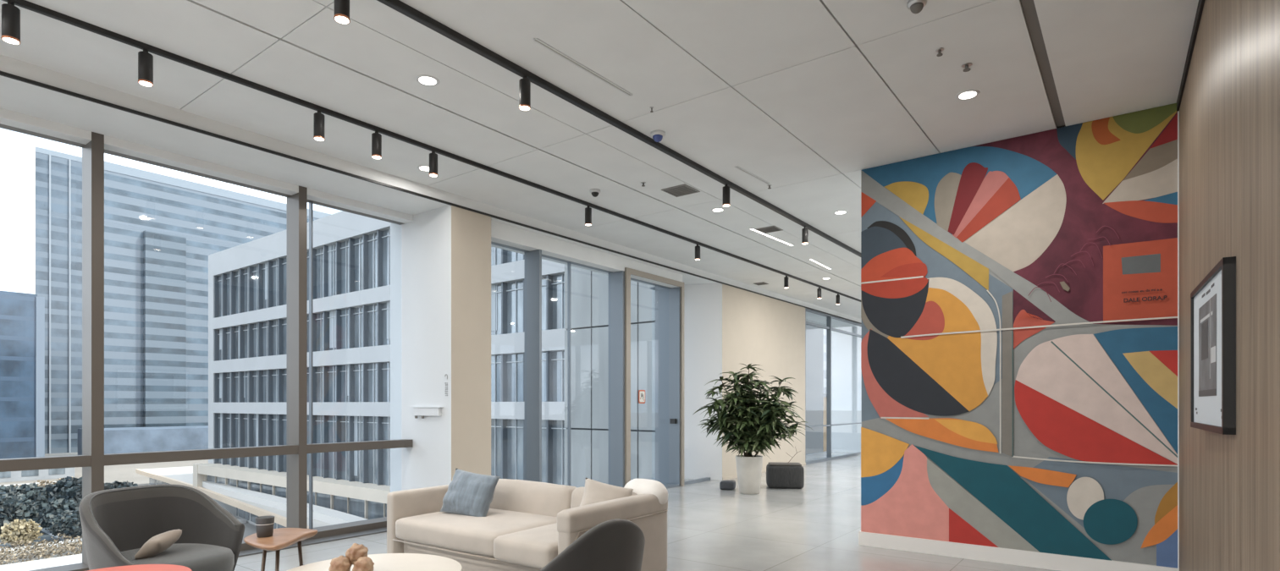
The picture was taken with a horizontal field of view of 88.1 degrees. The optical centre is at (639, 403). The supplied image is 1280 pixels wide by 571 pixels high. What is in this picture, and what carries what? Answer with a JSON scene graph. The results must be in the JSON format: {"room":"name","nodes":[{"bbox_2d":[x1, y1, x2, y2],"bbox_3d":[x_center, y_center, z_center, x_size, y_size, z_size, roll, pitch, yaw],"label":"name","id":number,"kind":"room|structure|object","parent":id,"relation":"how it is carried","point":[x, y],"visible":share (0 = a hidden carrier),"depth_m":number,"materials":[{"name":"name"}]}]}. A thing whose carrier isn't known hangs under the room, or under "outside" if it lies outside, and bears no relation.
{"room":"office lounge","nodes":[
{"label":"office lounge","id":0,"kind":"room"},
{"bbox_2d":[0,520,61,549],"bbox_3d":[-55.985,9.785,43.270,21.500,0.030,42.000,0,0,37],"label":"planting","id":1,"kind":"object","parent":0,"point":[46,536],"depth_m":47.54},
{"bbox_2d":[0,485,27,499],"bbox_3d":[-54.606,8.404,56.836,3.815,2.806,3.711,0,0,37],"label":"tree","id":2,"kind":"object","parent":1,"relation":"on","point":[2,488],"visible":0.02,"depth_m":56.78,"materials":[{"name":"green plant"}]},
{"bbox_2d":[0,496,36,534],"bbox_3d":[-48.014,8.438,50.142,3.885,2.913,4.014,0,0,37],"label":"shrub","id":3,"kind":"object","parent":1,"relation":"on","point":[19,509],"visible":0.68,"depth_m":49.95,"materials":[{"name":"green plant"}]},
{"bbox_2d":[0,519,44,546],"bbox_3d":[-41.890,8.816,44.742,2.303,1.975,2.297,0,0,37],"label":"shrub","id":4,"kind":"object","parent":1,"relation":"on","point":[8,534],"visible":0.97,"depth_m":44.37,"materials":[{"name":"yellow plant"}]},
{"bbox_2d":[0,483,54,520],"bbox_3d":[-50.975,8.260,54.723,4.400,3.243,4.316,0,0,37],"label":"shrub","id":5,"kind":"object","parent":1,"relation":"on","point":[38,496],"visible":0.4,"depth_m":54.21,"materials":[{"name":"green plant"}]},
{"bbox_2d":[33,497,82,530],"bbox_3d":[-44.011,8.521,50.616,3.478,2.656,3.413,0,0,3],"label":"shrub","id":6,"kind":"object","parent":1,"relation":"on","point":[48,511],"visible":0.37,"depth_m":49.69,"materials":[{"name":"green plant"}]},
{"bbox_2d":[45,476,82,495],"bbox_3d":[-51.722,8.261,60.001,4.279,3.316,4.249,0,0,37],"label":"shrub","id":7,"kind":"object","parent":1,"relation":"on","point":[63,484],"visible":0.2,"depth_m":59.19,"materials":[{"name":"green plant"}]},
{"bbox_2d":[47,485,82,510],"bbox_3d":[-46.413,8.332,54.539,4.003,3.107,4.072,0,0,37],"label":"shrub","id":8,"kind":"object","parent":1,"relation":"on","point":[74,493],"visible":0.2,"depth_m":53.75,"materials":[{"name":"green plant"}]},
{"bbox_2d":[104,480,137,490],"bbox_3d":[-46.841,8.366,59.405,3.993,2.880,3.846,0,0,37],"label":"shrub","id":9,"kind":"object","parent":1,"relation":"on","point":[115,484],"visible":0.15,"depth_m":59.13,"materials":[{"name":"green plant"}]},
{"bbox_2d":[38,525,82,540],"bbox_3d":[-41.521,9.755,53.045,9.900,0.030,9.000,0,0,37],"label":"path","id":10,"kind":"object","parent":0,"point":[43,530],"visible":0.07,"depth_m":48.30,"materials":[{"name":"grey"}]},
{"bbox_2d":[44,510,82,538],"bbox_3d":[-41.292,8.776,47.944,2.700,2.062,2.764,0,0,37],"label":"shrub","id":11,"kind":"object","parent":10,"relation":"on","point":[64,523],"visible":0.67,"depth_m":47.24,"materials":[{"name":"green plant"}]},
{"bbox_2d":[0,459,208,486],"bbox_3d":[-81.174,9.775,73.429,52.000,0.050,100.000,0,0,37],"label":"terrace","id":12,"kind":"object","parent":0,"point":[121,473],"depth_m":94.59,"materials":[{"name":"concrete"}]},
{"bbox_2d":[3,481,55,487],"bbox_3d":[-80.797,9.600,66.268,0.800,0.300,39.000,0,0,37],"label":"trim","id":13,"kind":"structure","parent":12,"relation":"on","point":[53,482],"depth_m":77.28,"materials":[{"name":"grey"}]},
{"bbox_2d":[0,468,74,482],"bbox_3d":[-82.671,8.750,81.429,6.400,2.100,19.400,0,0,37],"label":"annex building","id":14,"kind":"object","parent":12,"relation":"on","point":[8,477],"visible":0.57,"depth_m":84.15,"materials":[{"name":"white"}]},
{"bbox_2d":[33,480,56,487],"bbox_3d":[-64.377,9.022,71.445,2.548,1.581,2.413,0,0,37],"label":"tree","id":15,"kind":"object","parent":12,"relation":"on","point":[41,484],"visible":0.24,"depth_m":71.43,"materials":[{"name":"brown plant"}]},
{"bbox_2d":[0,452,256,565],"bbox_3d":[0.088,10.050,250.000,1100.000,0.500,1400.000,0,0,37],"label":"ground","id":16,"kind":"structure","parent":0,"point":[250,529],"depth_m":50.19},
{"bbox_2d":[0,291,44,458],"bbox_3d":[-133.023,-4.425,105.717,40.300,28.450,49.400,0,0,37],"label":"office block","id":17,"kind":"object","parent":16,"relation":"on","point":[22,315],"visible":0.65,"depth_m":111.34,"materials":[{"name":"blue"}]},
{"bbox_2d":[0,534,82,565],"bbox_3d":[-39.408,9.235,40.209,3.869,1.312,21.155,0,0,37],"label":"gravel","id":18,"kind":"object","parent":16,"relation":"on","point":[68,547],"visible":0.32,"depth_m":41.75,"materials":[{"name":"brown"}]},
{"bbox_2d":[0,554,82,570],"bbox_3d":[-41.630,9.675,29.995,4.600,0.250,38.000,0,0,37],"label":"trim","id":19,"kind":"structure","parent":16,"relation":"on","point":[72,560],"depth_m":39.36,"materials":[{"name":"grey"}]},
{"bbox_2d":[35,146,82,453],"bbox_3d":[-122.130,-19.925,141.053,25.300,59.450,15.000,0,0,37],"label":"office tower","id":20,"kind":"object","parent":16,"relation":"on","point":[58,175],"visible":0.63,"depth_m":130.75,"materials":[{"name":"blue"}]},
{"bbox_2d":[0,518,246,556],"bbox_3d":[-46.147,9.700,37.136,1.600,0.200,44.000,0,0,37],"label":"gravel bed","id":21,"kind":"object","parent":16,"relation":"on","point":[242,521],"depth_m":45.03,"materials":[{"name":"grey"}]},
{"bbox_2d":[77,425,208,455],"bbox_3d":[-71.847,7.200,150.825,14.000,5.200,85.000,0,0,37],"label":"annex building","id":22,"kind":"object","parent":16,"relation":"on","point":[119,440],"visible":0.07,"depth_m":119.45,"materials":[{"name":"glass"}]},
{"bbox_2d":[104,160,331,428],"bbox_3d":[-97.736,-20.075,180.884,36.500,59.750,88.000,0,0,37],"label":"office tower","id":23,"kind":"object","parent":16,"relation":"on","point":[161,232],"visible":0.4,"depth_m":143.28,"materials":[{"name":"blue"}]},
{"bbox_2d":[135,466,366,529],"bbox_3d":[-29.941,8.575,54.731,77.600,2.450,16.400,0,0,37],"label":"ledge","id":24,"kind":"object","parent":16,"relation":"on","point":[245,504],"visible":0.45,"depth_m":53.89,"materials":[{"name":"beige"}]},
{"bbox_2d":[193,210,566,519],"bbox_3d":[-11.238,-3.700,58.917,54.690,27.000,31.250,0,0,37],"label":"office building","id":25,"kind":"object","parent":16,"relation":"on","point":[247,281],"visible":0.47,"depth_m":49.52,"materials":[{"name":"grey"}]},
{"bbox_2d":[564,264,823,488],"bbox_3d":[2.029,-0.660,24.734,7.650,20.920,6.000,0,0,37],"label":"glass panels","id":26,"kind":"object","parent":16,"relation":"on","point":[589,289],"visible":0.26,"depth_m":23.70,"materials":[{"name":"grey"}]},
{"bbox_2d":[823,329,826,393],"bbox_3d":[36.568,-16.025,128.700,4.455,51.650,25.200,0,0,37],"label":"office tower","id":27,"kind":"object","parent":16,"relation":"on","point":[824,330],"visible":0.02,"depth_m":122.14,"materials":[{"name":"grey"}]},
{"bbox_2d":[823,393,826,452],"bbox_3d":[23.374,4.350,74.856,6.900,10.900,8.200,0,0,37],"label":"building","id":28,"kind":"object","parent":16,"relation":"on","point":[824,394],"visible":0.02,"depth_m":72.33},
{"bbox_2d":[390,204,491,492],"bbox_3d":[-2.294,-0.384,7.577,1.134,3.467,0.545,0,0,37],"label":"wall column","id":29,"kind":"structure","parent":0,"point":[440,260],"depth_m":7.27,"materials":[{"name":"white paint"}]},
{"bbox_2d":[0,108,413,570],"bbox_3d":[-6.076,-0.384,2.941,0.250,3.467,11.410,0,0,37],"label":"window","id":30,"kind":"structure","parent":29,"relation":"attached to","point":[93,460],"depth_m":5.82,"materials":[{"name":"brown metal"}]},
{"bbox_2d":[409,407,443,419],"bbox_3d":[-2.341,0.102,7.236,0.542,0.127,0.054,0,0,37],"label":"wall shelf","id":31,"kind":"object","parent":29,"relation":"attached to","point":[422,411],"visible":1,"depth_m":7.20,"materials":[{"name":"white paint"}]},
{"bbox_2d":[491,220,624,487],"bbox_3d":[-1.111,-0.384,8.657,0.270,3.467,2.605,0,0,37],"label":"window","id":32,"kind":"structure","parent":29,"relation":"attached to","point":[534,245],"depth_m":8.55,"materials":[{"name":"grey metal"}]},
{"bbox_2d":[624,258,684,489],"bbox_3d":[0.154,-0.384,10.300,0.280,3.467,1.540,0,0,37],"label":"door","id":33,"kind":"structure","parent":32,"relation":"attached to","point":[673,282],"depth_m":10.79,"materials":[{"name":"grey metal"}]},
{"bbox_2d":[638,390,645,403],"bbox_3d":[0.033,-0.105,10.261,0.010,0.210,0.170,0,0,37],"label":"door sign","id":34,"kind":"object","parent":33,"relation":"attached to","point":[641,393],"visible":1,"depth_m":10.26,"materials":[{"name":"orange"}]},
{"bbox_2d":[655,286,667,484],"bbox_3d":[0.378,-0.384,11.082,0.300,3.467,0.020,0,0,37],"label":"door frame","id":35,"kind":"structure","parent":33,"relation":"attached to","point":[660,293],"depth_m":11.08,"materials":[{"name":"grey metal"}]},
{"bbox_2d":[0,0,1198,319],"bbox_3d":[3.622,-2.387,4.784,13.950,0.300,26.000,0,0,37],"label":"ceiling","id":36,"kind":"structure","parent":0,"point":[802,96],"depth_m":4.63,"materials":[{"name":"grey"}]},
{"bbox_2d":[417,165,429,171],"bbox_3d":[-2.036,-2.234,6.285,0.160,0.006,0.160,0,0,37],"label":"recessed light","id":37,"kind":"object","parent":36,"relation":"in","point":[426,168],"visible":0.71,"depth_m":6.26,"materials":[{"name":"white"}]},
{"bbox_2d":[415,74,439,86],"bbox_3d":[-1.470,-2.234,4.574,0.160,0.006,0.160,0,0,37],"label":"recessed light","id":38,"kind":"object","parent":36,"relation":"in","point":[424,80],"visible":1,"depth_m":4.57,"materials":[{"name":"white paint"}]},
{"bbox_2d":[1,0,860,302],"bbox_3d":[-0.362,-2.221,7.649,0.054,0.032,25.802,0,0,38],"label":"track","id":39,"kind":"object","parent":36,"relation":"attached to","point":[23,3],"visible":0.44,"depth_m":4.97,"materials":[{"name":"black metal"}]},
{"bbox_2d":[1,0,20,44],"bbox_3d":[-3.456,-2.099,3.633,0.077,0.216,0.077,0,0,37],"label":"track spotlight","id":40,"kind":"object","parent":39,"relation":"attached to","point":[10,13],"visible":1,"depth_m":3.61,"materials":[{"name":"black metal"}]},
{"bbox_2d":[137,48,153,86],"bbox_3d":[-3.081,-2.099,4.120,0.077,0.216,0.077,0,0,37],"label":"track spotlight","id":41,"kind":"object","parent":39,"relation":"attached to","point":[145,58],"visible":1,"depth_m":4.09,"materials":[{"name":"black metal"}]},
{"bbox_2d":[313,110,325,141],"bbox_3d":[-2.417,-2.099,4.981,0.077,0.216,0.077,0,0,37],"label":"track spotlight","id":42,"kind":"object","parent":39,"relation":"attached to","point":[318,118],"visible":1,"depth_m":4.95,"materials":[{"name":"black metal"}]},
{"bbox_2d":[371,130,381,159],"bbox_3d":[-2.131,-2.099,5.352,0.077,0.216,0.077,0,0,37],"label":"track spotlight","id":43,"kind":"object","parent":39,"relation":"attached to","point":[376,137],"visible":1,"depth_m":5.32,"materials":[{"name":"black metal"}]},
{"bbox_2d":[429,150,437,176],"bbox_3d":[-1.805,-2.099,5.776,0.077,0.216,0.077,0,0,37],"label":"track spotlight","id":44,"kind":"object","parent":39,"relation":"attached to","point":[433,157],"visible":1,"depth_m":5.75,"materials":[{"name":"black metal"}]},
{"bbox_2d":[584,205,591,226],"bbox_3d":[-0.576,-2.099,7.372,0.077,0.216,0.077,0,0,37],"label":"track spotlight","id":45,"kind":"object","parent":39,"relation":"attached to","point":[587,210],"visible":1,"depth_m":7.34,"materials":[{"name":"black metal"}]},
{"bbox_2d":[695,243,700,260],"bbox_3d":[0.796,-2.099,9.153,0.077,0.216,0.077,0,0,37],"label":"track spotlight","id":46,"kind":"object","parent":39,"relation":"attached to","point":[697,247],"visible":1,"depth_m":9.12,"materials":[{"name":"black metal"}]},
{"bbox_2d":[783,275,788,288],"bbox_3d":[2.522,-2.099,11.393,0.077,0.216,0.077,0,0,37],"label":"track spotlight","id":47,"kind":"object","parent":39,"relation":"attached to","point":[786,278],"visible":1,"depth_m":11.36,"materials":[{"name":"black metal"}]},
{"bbox_2d":[816,286,821,298],"bbox_3d":[3.399,-2.099,12.531,0.077,0.216,0.077,0,0,37],"label":"track spotlight","id":48,"kind":"object","parent":39,"relation":"attached to","point":[819,290],"visible":1,"depth_m":12.50,"materials":[{"name":"black metal"}]},
{"bbox_2d":[835,293,839,304],"bbox_3d":[3.975,-2.099,13.280,0.077,0.216,0.077,0,0,37],"label":"track spotlight","id":49,"kind":"object","parent":39,"relation":"attached to","point":[837,297],"visible":1,"depth_m":13.25,"materials":[{"name":"black metal"}]},
{"bbox_2d":[532,38,632,96],"bbox_3d":[-0.355,-2.234,4.420,0.036,0.006,0.956,0,0,38],"label":"ceiling vent","id":50,"kind":"object","parent":36,"relation":"in","point":[537,41],"visible":1,"depth_m":4.37,"materials":[{"name":"metal"}]},
{"bbox_2d":[590,188,600,197],"bbox_3d":[-0.470,-2.203,6.933,0.112,0.069,0.112,0,0,37],"label":"dome camera","id":51,"kind":"object","parent":36,"relation":"attached to","point":[594,192],"visible":1,"depth_m":6.90,"materials":[{"name":"white paint"}]},
{"bbox_2d":[376,0,860,257],"bbox_3d":[0.910,-2.218,6.694,0.046,0.038,25.800,0,0,37],"label":"track","id":52,"kind":"object","parent":36,"relation":"attached to","point":[397,5],"visible":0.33,"depth_m":4.79,"materials":[{"name":"black metal"}]},
{"bbox_2d":[333,0,350,24],"bbox_3d":[-1.543,-2.093,3.424,0.077,0.216,0.077,0,0,37],"label":"track spotlight","id":53,"kind":"object","parent":52,"relation":"attached to","point":[341,7],"visible":1,"depth_m":3.40,"materials":[{"name":"black metal"}]},
{"bbox_2d":[518,76,530,110],"bbox_3d":[-0.775,-2.093,4.449,0.077,0.216,0.077,0,0,37],"label":"track spotlight","id":54,"kind":"object","parent":52,"relation":"attached to","point":[524,84],"visible":1,"depth_m":4.42,"materials":[{"name":"black metal"}]},
{"bbox_2d":[722,184,730,206],"bbox_3d":[0.867,-2.093,6.635,0.077,0.216,0.077,0,0,37],"label":"track spotlight","id":55,"kind":"object","parent":52,"relation":"attached to","point":[725,189],"visible":1,"depth_m":6.60,"materials":[{"name":"black metal"}]},
{"bbox_2d":[801,226,808,244],"bbox_3d":[2.051,-2.093,8.213,0.077,0.216,0.077,0,0,37],"label":"track spotlight","id":56,"kind":"object","parent":52,"relation":"attached to","point":[804,231],"visible":1,"depth_m":8.18,"materials":[{"name":"black metal"}]},
{"bbox_2d":[650,129,665,142],"bbox_3d":[0.147,-2.200,5.460,0.122,0.075,0.122,0,0,37],"label":"dome camera","id":57,"kind":"object","parent":36,"relation":"attached to","point":[658,135],"visible":1,"depth_m":5.43,"materials":[{"name":"white paint"}]},
{"bbox_2d":[661,183,700,197],"bbox_3d":[0.426,-2.230,6.933,0.300,0.014,0.300,0,0,37],"label":"ceiling vent","id":58,"kind":"object","parent":36,"relation":"in","point":[682,190],"visible":1,"depth_m":6.91,"materials":[{"name":"grey"}]},
{"bbox_2d":[711,208,724,212],"bbox_3d":[0.899,-2.234,7.629,0.160,0.006,0.160,0,0,37],"label":"recessed light","id":59,"kind":"object","parent":36,"relation":"in","point":[714,210],"visible":1,"depth_m":7.63,"materials":[{"name":"white"}]},
{"bbox_2d":[734,166,770,184],"bbox_3d":[1.109,-2.234,6.480,0.036,0.006,0.647,0,0,40],"label":"ceiling vent","id":60,"kind":"object","parent":36,"relation":"in","point":[736,168],"visible":1,"depth_m":6.46,"materials":[{"name":"metal"}]},
{"bbox_2d":[753,281,768,285],"bbox_3d":[2.253,-2.230,12.303,0.220,0.014,0.220,0,0,37],"label":"ceiling vent","id":61,"kind":"object","parent":36,"relation":"in","point":[762,283],"visible":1,"depth_m":12.27,"materials":[{"name":"grey"}]},
{"bbox_2d":[755,226,783,233],"bbox_3d":[1.661,-2.230,8.481,0.260,0.014,0.260,0,0,37],"label":"ceiling vent","id":62,"kind":"object","parent":36,"relation":"in","point":[771,228],"visible":1,"depth_m":8.45,"materials":[{"name":"grey"}]},
{"bbox_2d":[749,228,794,246],"bbox_3d":[1.784,-2.234,8.891,0.059,0.006,1.190,0,0,39],"label":"recessed light","id":63,"kind":"object","parent":36,"relation":"in","point":[752,229],"visible":1,"depth_m":8.88,"materials":[{"name":"white paint"}]},
{"bbox_2d":[808,259,831,270],"bbox_3d":[2.897,-2.234,10.602,0.054,0.006,0.963,0,0,35],"label":"recessed light","id":64,"kind":"object","parent":36,"relation":"in","point":[812,260],"visible":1,"depth_m":10.59,"materials":[{"name":"white paint"}]},
{"bbox_2d":[833,210,847,215],"bbox_3d":[2.346,-2.234,7.731,0.160,0.006,0.160,0,0,37],"label":"recessed light","id":65,"kind":"object","parent":36,"relation":"in","point":[837,212],"visible":1,"depth_m":7.73,"materials":[{"name":"white"}]},
{"bbox_2d":[906,0,926,13],"bbox_3d":[1.540,-2.206,3.678,0.102,0.062,0.102,0,0,37],"label":"dome security camera","id":66,"kind":"object","parent":36,"relation":"attached to","point":[915,6],"visible":1,"depth_m":3.66,"materials":[{"name":"white plastic"}]},
{"bbox_2d":[935,47,943,56],"bbox_3d":[1.895,-2.220,4.180,0.053,0.034,0.053,0,0,37],"label":"sprinkler head","id":67,"kind":"object","parent":36,"relation":"attached to","point":[940,50],"visible":1,"depth_m":4.17},
{"bbox_2d":[960,62,972,71],"bbox_3d":[2.159,-2.220,4.368,0.067,0.034,0.067,0,0,37],"label":"sprinkler head","id":68,"kind":"object","parent":36,"relation":"attached to","point":[966,65],"visible":1,"depth_m":4.36},
{"bbox_2d":[955,89,980,100],"bbox_3d":[2.372,-2.234,4.787,0.160,0.006,0.160,0,0,37],"label":"recessed light","id":69,"kind":"object","parent":36,"relation":"in","point":[969,94],"visible":1,"depth_m":4.78,"materials":[{"name":"white"}]},
{"bbox_2d":[1020,0,1064,126],"bbox_3d":[-0.593,-2.253,0.023,0.061,0.008,13.325,0,0,37],"label":"trim","id":70,"kind":"structure","parent":36,"relation":"attached to","point":[1028,7],"depth_m":4.29,"materials":[{"name":"grey"}]},
{"bbox_2d":[234,452,1059,570],"bbox_3d":[3.642,1.475,4.769,13.900,0.250,26.000,0,0,37],"label":"floor","id":71,"kind":"structure","parent":0,"point":[816,526],"depth_m":6.74,"materials":[{"name":"tile"}]},
{"bbox_2d":[86,564,192,570],"bbox_3d":[-2.691,1.124,3.345,0.710,0.452,0.710,0,0,37],"label":"side table","id":72,"kind":"object","parent":71,"relation":"on","point":[141,567],"visible":1,"depth_m":3.61,"materials":[{"name":"red paint"}]},
{"bbox_2d":[78,484,244,570],"bbox_3d":[-3.172,0.963,4.409,0.791,0.774,0.850,0,0,23],"label":"armchair","id":73,"kind":"object","parent":71,"relation":"on","point":[116,524],"visible":0.94,"depth_m":4.53,"materials":[{"name":"grey fabric"}]},
{"bbox_2d":[134,529,182,559],"bbox_3d":[-3.128,0.915,4.297,0.169,0.156,0.262,0,0,-2],"label":"throw pillow","id":74,"kind":"object","parent":73,"relation":"on","point":[157,544],"visible":1,"depth_m":4.22,"materials":[{"name":"fabric"}]},
{"bbox_2d":[120,543,234,570],"bbox_3d":[-3.171,1.092,4.408,0.788,0.216,0.703,0,0,23],"label":"seat cushion","id":75,"kind":"object","parent":73,"relation":"on","point":[197,557],"depth_m":4.37,"materials":[{"name":"fabric"}]},
{"bbox_2d":[243,528,317,570],"bbox_3d":[-2.244,1.083,4.053,0.351,0.537,0.575,0,0,0],"label":"side table","id":76,"kind":"object","parent":71,"relation":"on","point":[282,538],"visible":0.98,"depth_m":4.01,"materials":[{"name":"wood"}]},
{"bbox_2d":[254,515,274,538],"bbox_3d":[-2.297,0.754,4.049,0.104,0.118,0.104,0,0,37],"label":"cup","id":77,"kind":"object","parent":76,"relation":"on","point":[264,525],"visible":1,"depth_m":4.01,"materials":[{"name":"grey"}]},
{"bbox_2d":[237,527,386,557],"bbox_3d":[-5.898,1.344,2.801,0.198,0.012,11.400,0,0,37],"label":"trim","id":78,"kind":"structure","parent":71,"relation":"on","point":[251,552],"depth_m":6.51,"materials":[{"name":"grey"}]},
{"bbox_2d":[286,553,463,570],"bbox_3d":[-1.545,1.162,3.772,1.030,0.383,1.030,0,0,37],"label":"coffee table","id":79,"kind":"object","parent":71,"relation":"on","point":[383,562],"visible":0.8,"depth_m":4.00,"materials":[{"name":"white paint"}]},
{"bbox_2d":[328,556,352,570],"bbox_3d":[-1.669,0.911,3.686,0.118,0.124,0.116,0,0,-22],"label":"ball","id":80,"kind":"object","parent":79,"relation":"on","point":[341,563],"visible":1,"depth_m":3.65,"materials":[{"name":"brown wood"}]},
{"bbox_2d":[352,557,374,570],"bbox_3d":[-1.546,0.913,3.689,0.107,0.113,0.108,0,0,-1],"label":"ball","id":81,"kind":"object","parent":79,"relation":"on","point":[363,564],"visible":1,"depth_m":3.66,"materials":[{"name":"brown wood"}]},
{"bbox_2d":[345,543,368,565],"bbox_3d":[-1.603,0.851,3.746,0.120,0.124,0.122,0,0,-18],"label":"ball","id":82,"kind":"object","parent":81,"relation":"on","point":[356,551],"visible":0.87,"depth_m":3.71,"materials":[{"name":"brown wood"}]},
{"bbox_2d":[386,479,667,570],"bbox_3d":[-0.896,0.994,5.048,1.908,0.712,1.203,0,0,35],"label":"sofa","id":83,"kind":"object","parent":71,"relation":"on","point":[526,525],"visible":0.67,"depth_m":4.82,"materials":[{"name":"fabric"}]},
{"bbox_2d":[439,468,500,517],"bbox_3d":[-1.340,0.715,5.211,0.485,0.378,0.238,0,0,33],"label":"throw pillow","id":84,"kind":"object","parent":83,"relation":"on","point":[468,493],"visible":0.97,"depth_m":5.13,"materials":[{"name":"blue fabric"}]},
{"bbox_2d":[395,508,557,557],"bbox_3d":[-1.188,0.965,5.112,1.135,0.199,0.875,0,0,35],"label":"seat cushion","id":85,"kind":"object","parent":83,"relation":"on","point":[430,528],"depth_m":4.86,"materials":[{"name":"fabric"}]},
{"bbox_2d":[493,523,557,569],"bbox_3d":[-0.519,0.965,4.613,0.525,0.199,0.915,0,0,35],"label":"seat cushion","id":86,"kind":"object","parent":83,"relation":"on","point":[534,548],"depth_m":4.27,"materials":[{"name":"fabric"}]},
{"bbox_2d":[489,479,576,517],"bbox_3d":[-0.960,0.825,5.478,1.116,0.370,0.259,0,-9,35],"label":"cushion","id":87,"kind":"object","parent":83,"relation":"on","point":[524,497],"depth_m":5.28,"materials":[{"name":"fabric"}]},
{"bbox_2d":[570,487,637,508],"bbox_3d":[-0.270,0.825,4.999,0.589,0.372,0.261,0,-9,35],"label":"cushion","id":88,"kind":"object","parent":83,"relation":"on","point":[576,494],"depth_m":5.04,"materials":[{"name":"fabric"}]},
{"bbox_2d":[579,478,633,506],"bbox_3d":[-0.250,0.710,4.764,0.413,0.339,0.185,0,0,-4],"label":"throw pillow","id":89,"kind":"object","parent":83,"relation":"on","point":[594,492],"visible":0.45,"depth_m":4.75,"materials":[{"name":"fabric"}]},
{"bbox_2d":[623,479,667,504],"bbox_3d":[0.042,0.687,5.008,0.358,0.227,0.244,0,0,29],"label":"throw pillow","id":90,"kind":"object","parent":83,"relation":"on","point":[655,488],"visible":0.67,"depth_m":4.91,"materials":[{"name":"fabric"}]},
{"bbox_2d":[539,518,645,570],"bbox_3d":[-0.409,0.955,3.430,0.791,0.789,0.860,0,0,41],"label":"armchair","id":91,"kind":"object","parent":71,"relation":"on","point":[612,545],"visible":1,"depth_m":3.13,"materials":[{"name":"grey fabric"}]},
{"bbox_2d":[719,480,735,490],"bbox_3d":[1.384,1.285,10.417,0.220,0.130,0.260,0,0,17],"label":"ottoman","id":92,"kind":"object","parent":71,"relation":"on","point":[724,485],"visible":1,"depth_m":10.30,"materials":[{"name":"grey"}]},
{"bbox_2d":[693,364,812,494],"bbox_3d":[1.732,0.376,9.915,1.772,1.949,1.218,0,0,-12],"label":"potted plant","id":93,"kind":"object","parent":71,"relation":"on","point":[748,422],"visible":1,"depth_m":9.79,"materials":[{"name":"green plant"}]},
{"bbox_2d":[766,462,804,489],"bbox_3d":[2.334,1.155,10.660,0.582,0.385,0.462,0,0,7],"label":"ottoman","id":94,"kind":"object","parent":71,"relation":"on","point":[778,475],"visible":1,"depth_m":10.44,"materials":[{"name":"grey"}]},
{"bbox_2d":[684,283,805,480],"bbox_3d":[2.008,-0.384,13.309,1.134,3.467,3.900,0,0,37],"label":"wall","id":95,"kind":"structure","parent":0,"point":[726,328],"depth_m":11.84,"materials":[{"name":"white paint"}]},
{"bbox_2d":[0,55,861,327],"bbox_3d":[-1.505,-2.187,8.632,1.130,0.140,26.000,0,0,37],"label":"trim","id":96,"kind":"structure","parent":95,"relation":"attached to","point":[15,96],"depth_m":5.61,"materials":[{"name":"paint"}]},
{"bbox_2d":[0,71,861,324],"bbox_3d":[-1.109,-2.116,8.209,0.026,0.022,25.800,0,0,37],"label":"trim strip","id":97,"kind":"object","parent":95,"relation":"attached to","point":[2,73],"visible":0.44,"depth_m":5.78,"materials":[{"name":"black metal"}]},
{"bbox_2d":[684,477,710,485],"bbox_3d":[0.931,1.325,11.261,0.070,0.050,0.930,0,0,37],"label":"baseboard","id":98,"kind":"structure","parent":95,"relation":"attached to","point":[701,480],"depth_m":11.26,"materials":[{"name":"grey stone"}]},
{"bbox_2d":[722,463,805,480],"bbox_3d":[2.543,1.325,13.064,0.016,0.050,3.650,0,0,37],"label":"baseboard","id":99,"kind":"structure","parent":95,"relation":"attached to","point":[802,464],"depth_m":11.91,"materials":[{"name":"white paint"}]},
{"bbox_2d":[805,308,861,464],"bbox_3d":[4.850,-0.375,16.240,0.100,3.450,4.200,0,0,37],"label":"window","id":100,"kind":"structure","parent":95,"relation":"in","point":[828,328],"depth_m":15.77,"materials":[{"name":"grey metal"}]},
{"bbox_2d":[831,325,861,452],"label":"window","id":101,"kind":"structure","parent":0,"point":[846,349],"depth_m":18.23,"materials":[{"name":"glass"}]},
{"bbox_2d":[861,108,1149,565],"bbox_3d":[3.188,-0.444,5.737,2.412,3.587,0.350,0,0,37],"label":"wall","id":102,"kind":"structure","parent":0,"point":[1149,108],"depth_m":5.58,"materials":[{"name":"white paint"}]},
{"bbox_2d":[858,531,1179,570],"bbox_3d":[3.045,1.286,5.604,2.382,0.128,0.022,0,0,37],"label":"baseboard","id":103,"kind":"structure","parent":102,"relation":"attached to","point":[1028,559],"depth_m":5.58,"materials":[{"name":"white paint"}]},
{"bbox_2d":[860,103,1177,568],"bbox_3d":[3.049,-0.506,5.606,2.346,3.457,0.020,0,0,37],"label":"mural","id":104,"kind":"object","parent":102,"relation":"attached to","point":[1019,294],"visible":1,"depth_m":5.48,"materials":[{"name":"multicoloured paint"}]},
{"bbox_2d":[1179,0,1279,570],"bbox_3d":[0.346,-0.443,-0.493,0.308,3.585,13.638,0,0,35],"label":"wall","id":105,"kind":"structure","parent":0,"point":[1229,109],"depth_m":2.71,"materials":[{"name":"brown wood"}]},
{"bbox_2d":[1177,110,1179,568],"bbox_3d":[3.990,-0.507,4.897,0.012,3.459,0.018,0,0,37],"label":"trim","id":106,"kind":"structure","parent":105,"relation":"attached to","point":[1178,111],"depth_m":4.89,"materials":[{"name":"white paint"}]},
{"bbox_2d":[1176,0,1205,111],"bbox_3d":[0.118,-2.199,-0.528,0.030,0.074,13.302,0,0,35],"label":"trim","id":107,"kind":"structure","parent":105,"relation":"attached to","point":[1200,4],"depth_m":4.07,"materials":[{"name":"black"}]},
{"bbox_2d":[1190,256,1235,435],"bbox_3d":[2.700,-0.235,3.132,0.040,0.724,1.071,0,0,34],"label":"picture frame","id":108,"kind":"object","parent":105,"relation":"attached to","point":[1213,301],"visible":1,"depth_m":2.96,"materials":[{"name":"black"}]},
{"bbox_2d":[1198,293,1216,397],"bbox_3d":[2.697,-0.260,3.145,0.002,0.450,0.571,0,0,34],"label":"print","id":109,"kind":"object","parent":108,"relation":"attached to","point":[1207,309],"depth_m":3.12,"materials":[{"name":"grey"}]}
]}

